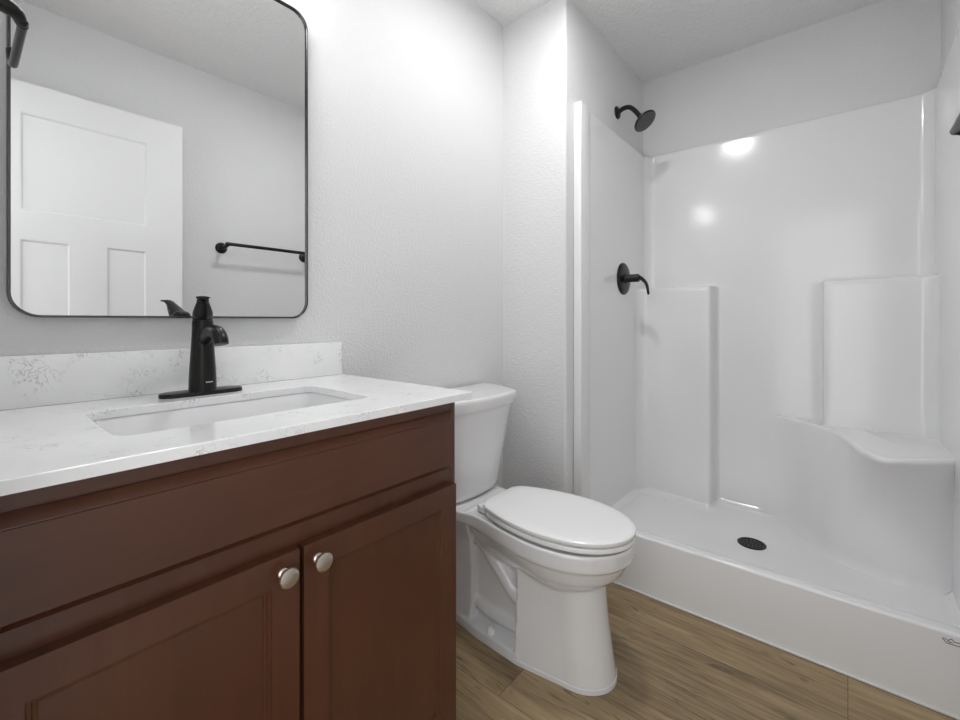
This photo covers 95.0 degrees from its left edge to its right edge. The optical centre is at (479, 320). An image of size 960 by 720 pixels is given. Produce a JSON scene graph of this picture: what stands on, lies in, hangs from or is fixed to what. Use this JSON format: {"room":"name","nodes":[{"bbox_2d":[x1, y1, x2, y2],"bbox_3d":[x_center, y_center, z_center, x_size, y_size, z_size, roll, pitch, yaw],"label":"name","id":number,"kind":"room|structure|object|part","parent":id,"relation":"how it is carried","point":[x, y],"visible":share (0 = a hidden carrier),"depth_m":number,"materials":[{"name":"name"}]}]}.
{"room":"bathroom","nodes":[
{"label":"bathroom","id":0,"kind":"room"},
{"bbox_2d":[0,0,502,487],"bbox_3d":[-0.493,-0.159,1.425,0.100,2.438,1.853,0,0,40],"label":"wall","id":1,"kind":"structure","parent":0,"point":[405,97],"depth_m":1.56,"materials":[{"name":"white paint"}]},
{"bbox_2d":[6,0,307,317],"bbox_3d":[-0.708,-0.452,1.069,0.025,0.891,0.604,0,0,40],"label":"wall mirror","id":2,"kind":"object","parent":1,"relation":"attached to","point":[157,150],"visible":1,"depth_m":1.01,"materials":[{"name":"grey mirror"}]},
{"bbox_2d":[0,342,341,409],"bbox_3d":[-0.703,0.119,1.080,0.019,0.101,0.813,0,0,40],"label":"backsplash","id":3,"kind":"structure","parent":1,"relation":"attached to","point":[26,381],"depth_m":0.98,"materials":[{"name":"stone"}]},
{"bbox_2d":[503,0,642,493],"bbox_3d":[0.489,-0.159,2.341,0.431,2.438,0.913,0,0,40],"label":"wall","id":4,"kind":"structure","parent":0,"point":[555,58],"depth_m":1.95,"materials":[{"name":"white paint"}]},
{"bbox_2d":[614,105,655,131],"bbox_3d":[0.773,-1.022,2.200,0.198,0.155,0.116,0,0,40],"label":"shower","id":5,"kind":"object","parent":4,"relation":"attached to","point":[645,119],"visible":1,"depth_m":2.18,"materials":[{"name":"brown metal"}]},
{"bbox_3d":[0.751,-1.049,2.223,0.135,0.086,0.023,0,0,40],"label":"arm","id":6,"kind":"part","parent":5,"relation":"part of","materials":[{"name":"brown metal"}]},
{"bbox_2d":[472,0,882,82],"bbox_3d":[0.442,-1.418,1.270,1.732,0.080,2.816,0,0,40],"label":"ceiling","id":7,"kind":"structure","parent":0,"point":[655,39],"depth_m":2.03,"materials":[{"name":"white paint"}]},
{"bbox_2d":[456,583,956,719],"bbox_3d":[0.105,1.100,0.868,1.732,0.080,3.866,0,0,40],"label":"floor","id":8,"kind":"structure","parent":0,"point":[672,663],"depth_m":1.28,"materials":[{"name":"wood"}]},
{"bbox_2d":[0,402,455,719],"bbox_3d":[-0.494,0.624,0.897,0.571,0.872,0.777,0,0,40],"label":"vanity cabinet","id":9,"kind":"object","parent":8,"relation":"on","point":[310,575],"visible":0.96,"depth_m":0.67,"materials":[{"name":"brown wood"}]},
{"bbox_3d":[-0.420,0.653,0.593,0.018,0.554,0.361,0,0,40],"label":"door","id":10,"kind":"part","parent":9,"relation":"part of","materials":[{"name":"brown wood"}]},
{"bbox_3d":[-0.299,0.277,0.739,0.019,0.130,0.739,0,0,40],"label":"drawer","id":11,"kind":"part","parent":9,"relation":"part of","materials":[{"name":"brown wood"}]},
{"bbox_2d":[0,374,472,495],"bbox_3d":[-0.494,0.178,0.912,0.554,0.016,0.823,0,0,40],"label":"countertop","id":12,"kind":"structure","parent":9,"relation":"on","point":[49,445],"depth_m":0.71,"materials":[{"name":"stone"}]},
{"bbox_2d":[158,296,241,398],"bbox_3d":[-0.606,0.058,0.989,0.152,0.224,0.170,0,0,40],"label":"faucet","id":13,"kind":"object","parent":12,"relation":"on","point":[202,380],"visible":1,"depth_m":1.00,"materials":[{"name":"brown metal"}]},
{"bbox_3d":[-0.643,0.165,1.020,0.056,0.010,0.170,0,0,40],"label":"plate","id":14,"kind":"part","parent":13,"relation":"part of","materials":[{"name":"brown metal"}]},
{"bbox_3d":[-0.629,-0.024,0.997,0.040,0.060,0.074,0,0,-32],"label":"handle","id":15,"kind":"part","parent":13,"relation":"part of","materials":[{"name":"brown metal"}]},
{"bbox_3d":[-0.596,0.035,0.981,0.126,0.052,0.030,0,0,40],"label":"spout","id":16,"kind":"part","parent":13,"relation":"part of","materials":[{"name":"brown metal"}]},
{"bbox_2d":[94,392,349,435],"bbox_3d":[-0.485,0.261,0.894,0.312,0.150,0.490,0,0,40],"label":"sink basin","id":17,"kind":"object","parent":12,"relation":"in","point":[136,424],"visible":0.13,"depth_m":0.97,"materials":[{"name":"white ceramic"}]},
{"bbox_3d":[-0.306,0.405,0.697,0.026,0.032,0.032,0,0,40],"label":"knob","id":18,"kind":"part","parent":9,"relation":"part of","materials":[{"name":"silver metal"}]},
{"bbox_3d":[-0.268,0.405,0.743,0.026,0.032,0.032,0,0,40],"label":"knob","id":19,"kind":"part","parent":9,"relation":"part of","materials":[{"name":"silver metal"}]},
{"bbox_3d":[-0.181,0.653,0.880,0.018,0.554,0.370,0,0,40],"label":"door","id":20,"kind":"part","parent":9,"relation":"part of","materials":[{"name":"brown wood"}]},
{"bbox_2d":[452,383,635,695],"bbox_3d":[0.151,0.667,1.501,0.758,0.786,0.560,0,0,40],"label":"toilet","id":21,"kind":"object","parent":8,"relation":"on","point":[535,566],"visible":0.92,"depth_m":1.35,"materials":[{"name":"white ceramic"}]},
{"bbox_3d":[-0.051,0.480,1.670,0.231,0.344,0.510,0,0,40],"label":"tank","id":22,"kind":"part","parent":21,"relation":"part of","materials":[{"name":"white ceramic"}]},
{"bbox_3d":[-0.047,0.296,1.666,0.243,0.045,0.560,0,0,40],"label":"tank lid","id":23,"kind":"part","parent":21,"relation":"part of","materials":[{"name":"white ceramic"}]},
{"bbox_3d":[0.152,0.854,1.487,0.726,0.412,0.340,0,0,40],"label":"bowl","id":24,"kind":"part","parent":21,"relation":"part of","materials":[{"name":"white ceramic"}]},
{"bbox_3d":[0.251,0.615,1.404,0.480,0.019,0.326,0,0,40],"label":"lid","id":25,"kind":"part","parent":21,"relation":"part of","materials":[{"name":"white plastic"}]},
{"bbox_3d":[0.253,0.635,1.402,0.473,0.016,0.328,0,0,40],"label":"seat","id":26,"kind":"part","parent":21,"relation":"part of","materials":[{"name":"white plastic"}]},
{"bbox_2d":[574,26,959,716],"bbox_3d":[1.134,0.060,1.841,1.199,2.000,0.850,0,0,40],"label":"shower stall","id":27,"kind":"object","parent":8,"relation":"on","point":[775,424],"visible":0.88,"depth_m":1.91,"materials":[{"name":"white plastic"}]},
{"bbox_2d":[617,263,649,294],"bbox_3d":[0.784,-0.212,2.217,0.135,0.168,0.164,0,0,40],"label":"shower valve","id":28,"kind":"object","parent":27,"relation":"attached to","point":[624,277],"visible":1,"depth_m":2.22,"materials":[{"name":"black metal"}]},
{"bbox_3d":[0.804,-0.180,2.201,0.084,0.104,0.037,0,0,40],"label":"lever","id":29,"kind":"part","parent":28,"relation":"part of","materials":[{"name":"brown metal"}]},
{"bbox_2d":[612,581,959,719],"bbox_3d":[0.860,1.057,1.512,1.201,0.006,0.006,0,0,40],"label":"trim","id":30,"kind":"structure","parent":27,"relation":"attached to","point":[617,583],"depth_m":1.38,"materials":[{"name":"white"}]},
{"bbox_2d":[643,0,940,156],"bbox_3d":[1.274,-0.159,2.344,1.632,2.438,0.100,0,0,40],"label":"wall","id":31,"kind":"structure","parent":0,"point":[883,51],"depth_m":2.07,"materials":[{"name":"white paint"}]},
{"bbox_2d":[941,0,959,72],"bbox_3d":[1.068,-0.159,0.747,0.100,2.438,2.816,0,0,40],"label":"wall","id":32,"kind":"structure","parent":0,"point":[950,9],"depth_m":1.65,"materials":[{"name":"white paint"}]},
{"bbox_2d":[950,113,959,135],"bbox_3d":[0.962,-0.412,0.788,0.115,0.062,0.555,0,0,40],"label":"towel bar","id":33,"kind":"object","parent":32,"relation":"attached to","point":[955,130],"visible":1,"depth_m":0.95,"materials":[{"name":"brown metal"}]},
{"bbox_3d":[-0.423,-0.159,0.236,1.532,2.438,0.120,0,0,40],"label":"wall","id":34,"kind":"structure","parent":0,"visible":0},
{"bbox_2d":[0,0,28,67],"bbox_3d":[-0.566,-0.338,0.489,0.177,0.052,0.083,0,0,40],"label":"towel bar","id":35,"kind":"object","parent":34,"relation":"attached to","point":[8,7],"visible":1,"depth_m":0.49,"materials":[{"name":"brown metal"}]},
{"bbox_3d":[-0.518,-0.338,0.448,0.052,0.052,0.083,0,0,40],"label":"post","id":36,"kind":"part","parent":35,"relation":"part of","materials":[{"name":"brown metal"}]}
]}

